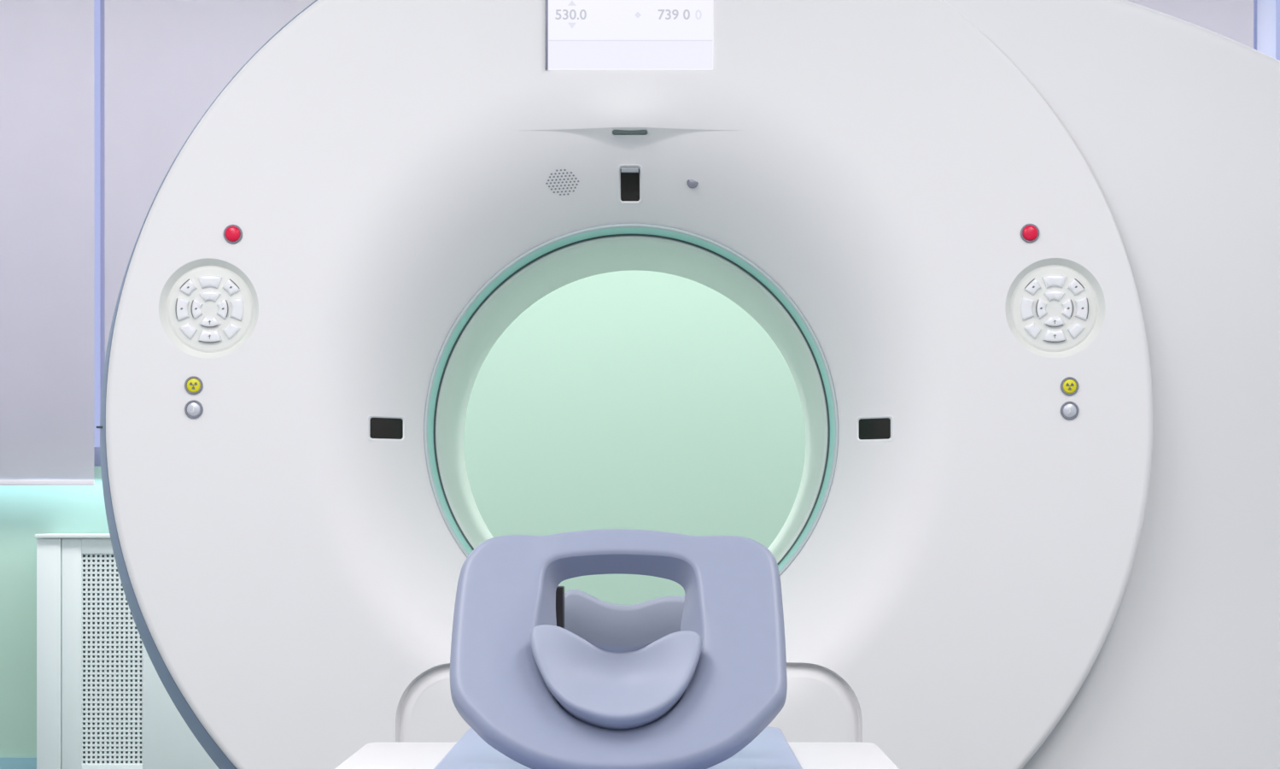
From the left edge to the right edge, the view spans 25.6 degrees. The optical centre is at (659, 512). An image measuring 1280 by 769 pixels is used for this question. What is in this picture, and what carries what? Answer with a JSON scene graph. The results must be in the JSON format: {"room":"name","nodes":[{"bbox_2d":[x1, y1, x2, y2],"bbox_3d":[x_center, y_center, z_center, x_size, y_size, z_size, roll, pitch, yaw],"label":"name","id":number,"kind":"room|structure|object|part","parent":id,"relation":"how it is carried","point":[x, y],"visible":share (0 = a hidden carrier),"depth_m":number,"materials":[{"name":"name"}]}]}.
{"room":"radiology room","nodes":[
{"label":"radiology room","id":0,"kind":"room"},
{"bbox_2d":[0,269,805,756],"bbox_3d":[0.100,-0.560,8.600,6.400,2.800,0.200,0,0,0],"label":"wall","id":1,"kind":"structure","parent":0,"point":[634,399],"depth_m":8.50,"materials":[{"name":"green paint"}]},
{"bbox_2d":[0,756,85,768],"bbox_3d":[0.100,0.788,8.492,6.400,0.103,0.015,0,0,0],"label":"baseboard","id":2,"kind":"structure","parent":1,"relation":"attached to","point":[5,762],"depth_m":8.49,"materials":[{"name":"blue plastic"}]},
{"bbox_2d":[0,0,94,485],"bbox_3d":[-2.199,-0.981,8.434,1.028,1.798,0.129,0,0,0],"label":"wall panel","id":3,"kind":"object","parent":1,"relation":"attached to","point":[47,77],"visible":1,"depth_m":8.42,"materials":[{"name":"paint"}]},
{"bbox_2d":[93,0,105,466],"bbox_3d":[-1.875,-0.900,8.605,1.750,1.520,0.050,0,0,0],"label":"window","id":4,"kind":"structure","parent":1,"relation":"in","point":[97,454],"depth_m":8.58,"materials":[{"name":"blue"}]},
{"bbox_2d":[104,0,315,357],"bbox_3d":[-1.301,-0.972,8.434,0.719,1.816,0.129,0,0,0],"label":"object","id":5,"kind":"object","parent":1,"relation":"attached to","point":[166,61],"visible":0.1,"depth_m":8.42,"materials":[{"name":"fabric"}]},
{"bbox_2d":[1125,0,1253,48],"bbox_3d":[1.408,-0.991,8.434,0.741,1.778,0.129,0,0,0],"label":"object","id":6,"kind":"object","parent":1,"relation":"attached to","point":[1233,20],"visible":0.02,"depth_m":8.42,"materials":[{"name":"fabric"}]},
{"bbox_2d":[1253,0,1276,58],"bbox_3d":[1.850,-0.900,8.605,1.500,1.520,0.050,0,0,0],"label":"window","id":7,"kind":"structure","parent":1,"relation":"in","point":[1265,11],"depth_m":8.58,"materials":[{"name":"blue"}]},
{"bbox_3d":[0.100,0.890,3.500,6.600,0.100,10.400,0,0,0],"label":"floor","id":8,"kind":"structure","parent":0,"visible":0},
{"bbox_2d":[35,532,219,768],"bbox_3d":[-1.389,0.451,8.383,0.887,0.777,0.231,0,0,0],"label":"radiator cover","id":9,"kind":"object","parent":8,"relation":"on","point":[131,720],"visible":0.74,"depth_m":8.28,"materials":[{"name":"white metal"}]},
{"bbox_2d":[35,532,110,537],"bbox_3d":[-1.389,0.069,8.383,0.887,0.012,0.231,0,0,0],"label":"shelf","id":10,"kind":"object","parent":9,"relation":"attached to","point":[50,534],"depth_m":8.27,"materials":[{"name":"white"}]},
{"bbox_2d":[81,553,142,764],"bbox_3d":[-1.608,0.430,8.291,0.188,0.626,0.004,0,0,0],"label":"grille","id":11,"kind":"object","parent":9,"relation":"attached to","point":[86,558],"depth_m":8.29,"materials":[{"name":"white metal"}]},
{"bbox_2d":[335,742,899,768],"bbox_3d":[-0.064,0.613,3.500,0.865,0.454,2.500,0,0,0],"label":"table","id":12,"kind":"object","parent":8,"relation":"on","point":[372,755],"visible":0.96,"depth_m":4.46,"materials":[{"name":"white"}]},
{"bbox_2d":[433,725,802,768],"bbox_3d":[-0.057,0.365,3.650,0.512,0.042,1.900,0,0,0],"label":"mattress","id":13,"kind":"object","parent":12,"relation":"on","point":[770,749],"visible":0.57,"depth_m":3.99,"materials":[{"name":"plastic"}]},
{"bbox_2d":[450,528,787,768],"bbox_3d":[-0.054,0.183,3.773,0.439,0.322,0.439,0,0,0],"label":"holder","id":14,"kind":"object","parent":13,"relation":"on","point":[548,676],"visible":1,"depth_m":3.65,"materials":[{"name":"blue plastic"}]},
{"bbox_2d":[529,624,701,729],"bbox_3d":[-0.056,0.220,3.637,0.223,0.148,0.136,0,0,0],"label":"cushion","id":15,"kind":"object","parent":14,"relation":"on","point":[576,682],"depth_m":3.62,"materials":[{"name":"blue plastic"}]},
{"bbox_2d":[96,0,1279,768],"bbox_3d":[0.390,-0.198,6.001,3.021,2.045,1.023,0,0,0],"label":"gantry","id":16,"kind":"object","parent":8,"relation":"on","point":[1013,266],"visible":0.88,"depth_m":5.50,"materials":[{"name":"white plastic"}]},
{"bbox_3d":[-0.515,-0.200,5.593,1.210,2.040,0.154,0,0,0],"label":"edge trim","id":17,"kind":"part","parent":16,"relation":"part of","materials":[{"name":"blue plastic"}]},
{"bbox_3d":[-0.541,-0.167,5.597,0.006,0.041,0.095,0,0,41],"label":"port glass","id":18,"kind":"part","parent":16,"relation":"part of","materials":[{"name":"black glass"}]},
{"bbox_2d":[545,169,578,195],"bbox_3d":[-0.192,-0.654,5.582,0.062,0.048,0.041,0,0,-32],"label":"speaker grille","id":19,"kind":"object","parent":16,"relation":"attached to","point":[558,182],"depth_m":5.58,"materials":[{"name":"grey plastic"}]},
{"bbox_3d":[-0.059,0.507,5.557,0.852,0.367,0.082,0,0,0],"label":"docking panel","id":20,"kind":"part","parent":16,"relation":"part of","materials":[{"name":"white plastic"}]},
{"bbox_2d":[621,167,638,172],"bbox_3d":[-0.058,-0.678,5.578,0.035,0.010,0.011,0,0,0],"label":"hood","id":21,"kind":"object","parent":16,"relation":"attached to","point":[623,169],"depth_m":5.57,"materials":[{"name":"grey plastic"}]},
{"bbox_3d":[-0.058,-0.653,5.611,0.038,0.060,0.067,0,0,0],"label":"port glass","id":22,"kind":"part","parent":16,"relation":"part of","materials":[{"name":"black glass"}]},
{"bbox_3d":[-0.057,-1.032,5.508,0.326,0.337,0.023,0,0,0],"label":"display glass","id":23,"kind":"part","parent":16,"relation":"part of","materials":[{"name":"white glass"}]},
{"bbox_3d":[0.427,-0.166,5.599,0.006,0.041,0.096,0,0,-40],"label":"port glass","id":24,"kind":"part","parent":16,"relation":"part of","materials":[{"name":"black glass"}]}
]}

